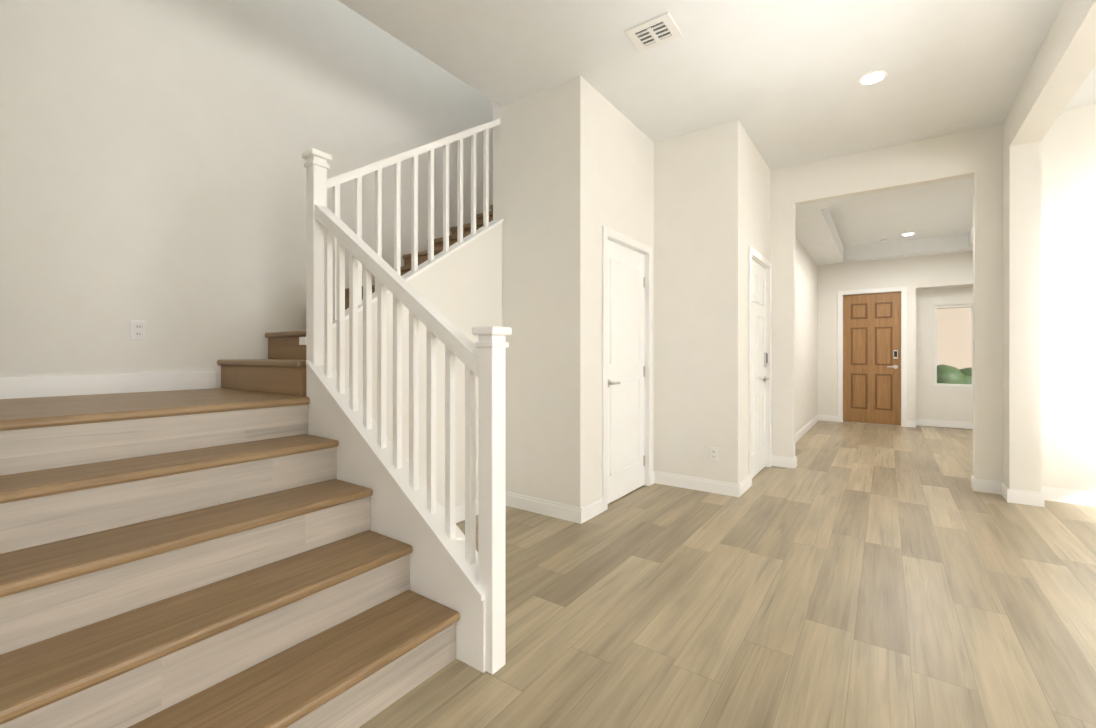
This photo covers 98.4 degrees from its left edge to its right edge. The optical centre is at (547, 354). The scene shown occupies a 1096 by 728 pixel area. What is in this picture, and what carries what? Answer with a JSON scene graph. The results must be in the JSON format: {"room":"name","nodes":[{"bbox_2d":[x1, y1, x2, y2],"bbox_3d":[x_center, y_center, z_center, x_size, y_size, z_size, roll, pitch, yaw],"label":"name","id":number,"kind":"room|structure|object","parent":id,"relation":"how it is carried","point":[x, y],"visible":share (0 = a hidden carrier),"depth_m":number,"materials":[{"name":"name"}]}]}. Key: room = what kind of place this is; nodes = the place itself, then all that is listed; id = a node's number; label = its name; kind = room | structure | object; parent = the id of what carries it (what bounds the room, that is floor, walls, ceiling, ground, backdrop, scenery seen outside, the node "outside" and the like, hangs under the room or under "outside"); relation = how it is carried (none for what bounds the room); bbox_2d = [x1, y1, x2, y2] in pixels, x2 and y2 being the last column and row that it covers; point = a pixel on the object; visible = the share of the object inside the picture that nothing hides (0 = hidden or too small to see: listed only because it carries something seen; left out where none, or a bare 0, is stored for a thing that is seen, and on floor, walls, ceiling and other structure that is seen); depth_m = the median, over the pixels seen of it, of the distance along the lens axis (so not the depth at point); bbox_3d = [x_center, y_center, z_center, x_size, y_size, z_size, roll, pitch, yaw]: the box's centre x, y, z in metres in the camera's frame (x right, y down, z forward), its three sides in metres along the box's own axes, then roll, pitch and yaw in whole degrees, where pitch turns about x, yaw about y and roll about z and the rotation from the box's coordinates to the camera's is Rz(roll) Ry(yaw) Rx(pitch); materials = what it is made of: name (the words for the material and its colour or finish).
{"room":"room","nodes":[
{"label":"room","id":0,"kind":"room"},
{"bbox_2d":[0,0,492,398],"bbox_3d":[-1.251,-1.802,4.477,0.150,5.900,6.220,0,0,36],"label":"wall","id":1,"kind":"structure","parent":0,"point":[152,169],"depth_m":2.95,"materials":[{"name":"paint"}]},
{"bbox_2d":[0,372,215,398],"bbox_3d":[-2.540,0.166,2.535,0.013,0.105,1.320,0,0,36],"label":"baseboard","id":2,"kind":"structure","parent":1,"relation":"attached to","point":[27,387],"depth_m":2.61,"materials":[{"name":"white wood"}]},
{"bbox_2d":[130,320,145,339],"bbox_3d":[-2.384,-0.141,2.755,0.010,0.114,0.070,0,0,36],"label":"outlet","id":3,"kind":"object","parent":1,"relation":"attached to","point":[138,330],"visible":1,"depth_m":2.75,"materials":[{"name":"white plastic"}]},
{"bbox_2d":[493,101,502,326],"bbox_3d":[0.563,-0.452,4.993,0.100,3.200,3.270,0,0,36],"label":"wall","id":4,"kind":"structure","parent":0,"point":[498,168],"depth_m":3.66,"materials":[{"name":"paint"}]},
{"bbox_2d":[455,499,477,522],"bbox_3d":[-0.748,1.096,3.061,0.014,0.105,1.400,0,0,36],"label":"baseboard","id":5,"kind":"structure","parent":4,"relation":"attached to","point":[460,510],"depth_m":3.26,"materials":[{"name":"white wood"}]},
{"bbox_2d":[503,76,588,507],"bbox_3d":[-0.029,-0.377,3.480,0.700,3.050,0.120,0,0,36],"label":"wall","id":6,"kind":"structure","parent":0,"point":[546,226],"depth_m":3.39,"materials":[{"name":"paint"}]},
{"bbox_2d":[505,491,582,523],"bbox_3d":[-0.049,1.096,3.412,0.683,0.105,0.014,0,0,36],"label":"baseboard","id":7,"kind":"structure","parent":6,"relation":"attached to","point":[536,505],"depth_m":3.38,"materials":[{"name":"white wood"}]},
{"bbox_2d":[589,84,653,502],"bbox_3d":[0.571,-0.377,3.819,0.120,3.050,1.130,0,0,36],"label":"wall","id":8,"kind":"structure","parent":0,"point":[621,173],"depth_m":3.53,"materials":[{"name":"paint"}]},
{"bbox_2d":[583,497,603,522],"bbox_3d":[0.317,1.096,3.349,0.013,0.105,0.288,0,0,36],"label":"baseboard","id":9,"kind":"structure","parent":8,"relation":"attached to","point":[583,514],"depth_m":3.34,"materials":[{"name":"white wood"}]},
{"bbox_2d":[602,226,651,510],"bbox_3d":[0.658,0.102,3.824,0.015,2.092,0.884,0,0,36],"label":"door frame","id":10,"kind":"structure","parent":8,"relation":"attached to","point":[615,235],"depth_m":3.51,"materials":[{"name":"white wood"}]},
{"bbox_2d":[608,237,647,503],"bbox_3d":[0.616,0.134,3.855,0.148,2.029,0.759,0,0,36],"label":"closet door","id":11,"kind":"structure","parent":8,"relation":"in","point":[627,369],"depth_m":3.87,"materials":[{"name":"white wood"}]},
{"bbox_2d":[654,119,741,483],"bbox_3d":[1.228,-0.377,4.118,0.841,3.050,0.120,0,0,36],"label":"wall","id":12,"kind":"structure","parent":0,"point":[697,294],"depth_m":4.01,"materials":[{"name":"paint"}]},
{"bbox_2d":[652,471,742,496],"bbox_3d":[1.236,1.096,4.015,0.734,0.105,0.040,0,0,36],"label":"baseboard","id":13,"kind":"structure","parent":12,"relation":"attached to","point":[694,483],"depth_m":4.00,"materials":[{"name":"white wood"}]},
{"bbox_2d":[710,447,717,461],"bbox_3d":[1.376,0.828,3.931,0.070,0.114,0.010,0,0,36],"label":"outlet","id":14,"kind":"object","parent":12,"relation":"attached to","point":[713,453],"visible":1,"depth_m":3.93,"materials":[{"name":"white plastic"}]},
{"bbox_2d":[338,0,1095,170],"bbox_3d":[1.218,-1.976,0.496,8.800,0.150,8.678,0,0,36],"label":"ceiling","id":15,"kind":"structure","parent":0,"point":[778,79],"depth_m":3.05,"materials":[{"name":"paint"}]},
{"bbox_2d":[624,12,682,51],"bbox_3d":[0.623,-1.892,2.792,0.270,0.018,0.230,0,0,36],"label":"ceiling vent","id":16,"kind":"object","parent":15,"relation":"in","point":[655,31],"visible":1,"depth_m":2.77,"materials":[{"name":"white metal"}]},
{"bbox_2d":[858,70,887,84],"bbox_3d":[2.225,-1.895,3.244,0.170,0.013,0.170,0,0,36],"label":"recessed light","id":17,"kind":"object","parent":15,"relation":"in","point":[872,77],"visible":1,"depth_m":3.23,"materials":[{"name":"white plastic"}]},
{"bbox_2d":[359,421,1095,727],"bbox_3d":[2.348,1.209,2.161,9.200,0.120,13.000,0,0,36],"label":"floor","id":18,"kind":"structure","parent":0,"point":[844,574],"depth_m":2.15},
{"bbox_2d":[0,118,511,727],"bbox_3d":[-0.210,-0.526,3.722,2.414,3.348,5.957,0,0,36],"label":"staircase","id":19,"kind":"structure","parent":18,"relation":"on","point":[276,538],"depth_m":1.75,"materials":[{"name":"brown wood"}]},
{"bbox_2d":[742,126,817,479],"bbox_3d":[3.142,-0.377,6.173,0.120,3.050,5.450,0,0,36],"label":"wall","id":20,"kind":"structure","parent":0,"point":[756,203],"depth_m":4.73,"materials":[{"name":"paint"}]},
{"bbox_2d":[739,475,749,492],"bbox_3d":[1.651,1.096,3.975,0.013,0.105,0.338,0,0,36],"label":"baseboard","id":21,"kind":"structure","parent":20,"relation":"attached to","point":[746,481],"depth_m":4.00,"materials":[{"name":"white wood"}]},
{"bbox_2d":[749,246,771,486],"bbox_3d":[2.022,0.102,4.490,0.015,2.092,0.934,0,0,36],"label":"door frame","id":22,"kind":"structure","parent":20,"relation":"attached to","point":[752,252],"depth_m":4.21,"materials":[{"name":"white wood"}]},
{"bbox_2d":[752,256,770,477],"bbox_3d":[1.979,0.134,4.521,0.148,2.029,0.809,0,0,36],"label":"entry door","id":23,"kind":"structure","parent":20,"relation":"in","point":[760,366],"depth_m":4.62,"materials":[{"name":"white wood"}]},
{"bbox_2d":[772,415,818,466],"bbox_3d":[3.540,1.095,6.613,0.014,0.105,3.972,0,0,36],"label":"baseboard","id":24,"kind":"structure","parent":20,"relation":"attached to","point":[776,460],"depth_m":6.43,"materials":[{"name":"white wood"}]},
{"bbox_2d":[796,177,972,264],"bbox_3d":[4.536,-1.802,5.991,2.599,0.500,4.122,0,0,36],"label":"ceiling","id":25,"kind":"structure","parent":0,"point":[938,219],"depth_m":6.26,"materials":[{"name":"paint"}]},
{"bbox_2d":[901,232,914,235],"bbox_3d":[5.281,-1.766,6.947,0.170,0.013,0.170,0,0,36],"label":"recessed light","id":26,"kind":"object","parent":25,"relation":"in","point":[907,234],"visible":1,"depth_m":6.94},
{"bbox_2d":[818,250,972,421],"bbox_3d":[5.764,-0.203,7.734,2.329,2.700,0.440,0,0,36],"label":"wall","id":27,"kind":"structure","parent":0,"point":[930,281],"depth_m":7.60,"materials":[{"name":"paint"}]},
{"bbox_2d":[819,415,837,421],"bbox_3d":[4.815,1.095,8.135,0.279,0.105,0.014,0,0,36],"label":"baseboard","id":28,"kind":"structure","parent":27,"relation":"attached to","point":[831,418],"depth_m":8.13,"materials":[{"name":"white wood"}]},
{"bbox_2d":[843,291,900,424],"bbox_3d":[5.355,0.067,7.842,0.799,2.160,0.156,0,0,36],"label":"front door","id":29,"kind":"structure","parent":27,"relation":"in","point":[871,357],"depth_m":7.82,"materials":[{"name":"brown wood"}]},
{"bbox_2d":[838,286,906,426],"bbox_3d":[5.310,0.032,7.778,0.940,2.230,0.015,0,0,36],"label":"door frame","id":30,"kind":"structure","parent":27,"relation":"attached to","point":[903,289],"depth_m":7.60,"materials":[{"name":"white wood"}]},
{"bbox_2d":[915,419,972,428],"bbox_3d":[6.319,1.095,7.451,0.856,0.105,0.013,0,0,36],"label":"baseboard","id":31,"kind":"structure","parent":27,"relation":"attached to","point":[922,422],"depth_m":7.48,"materials":[{"name":"white wood"}]},
{"bbox_2d":[934,304,972,386],"bbox_3d":[6.408,-0.143,7.470,0.493,1.278,0.060,0,0,36],"label":"window","id":32,"kind":"structure","parent":27,"relation":"in","point":[936,342],"depth_m":7.50,"materials":[{"name":"clear glass"}]},
{"bbox_2d":[771,104,1095,491],"bbox_3d":[4.701,-0.377,3.266,6.039,3.050,0.120,0,0,36],"label":"wall","id":33,"kind":"structure","parent":0,"point":[976,154],"depth_m":3.91,"materials":[{"name":"paint"}]},
{"bbox_2d":[1031,486,1095,506],"bbox_3d":[5.499,1.096,2.612,3.999,0.105,0.014,0,0,36],"label":"baseboard","id":34,"kind":"structure","parent":33,"relation":"attached to","point":[1088,498],"depth_m":3.64,"materials":[{"name":"white wood"}]},
{"bbox_2d":[1003,0,1095,491],"bbox_3d":[1.315,-0.376,0.353,0.175,3.050,8.558,0,0,36],"label":"wall","id":35,"kind":"structure","parent":0,"point":[1062,66],"depth_m":3.61,"materials":[{"name":"paint"}]},
{"bbox_2d":[995,481,1014,502],"bbox_3d":[3.652,1.096,3.782,0.014,0.105,0.262,0,0,36],"label":"baseboard","id":36,"kind":"structure","parent":35,"relation":"attached to","point":[1008,494],"depth_m":3.76,"materials":[{"name":"white wood"}]},
{"label":"outside","id":37,"kind":"structure","parent":0,"visible":0},
{"bbox_2d":[916,425,972,429],"bbox_3d":[10.197,1.226,12.100,14.000,0.120,12.300,0,0,36],"label":"ground","id":38,"kind":"structure","parent":37,"point":[944,427],"depth_m":7.58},
{"bbox_2d":[937,364,971,383],"bbox_3d":[7.312,0.696,8.494,0.956,1.048,0.940,0,0,36],"label":"bush","id":39,"kind":"object","parent":38,"relation":"on","point":[955,380],"depth_m":8.26,"materials":[{"name":"green plant"}]},
{"bbox_2d":[937,307,971,368],"bbox_3d":[8.219,-1.093,9.764,4.500,4.520,0.200,0,0,36],"label":"wall","id":40,"kind":"structure","parent":38,"relation":"on","point":[943,342],"depth_m":9.61,"materials":[{"name":"beige paint"}]}
]}

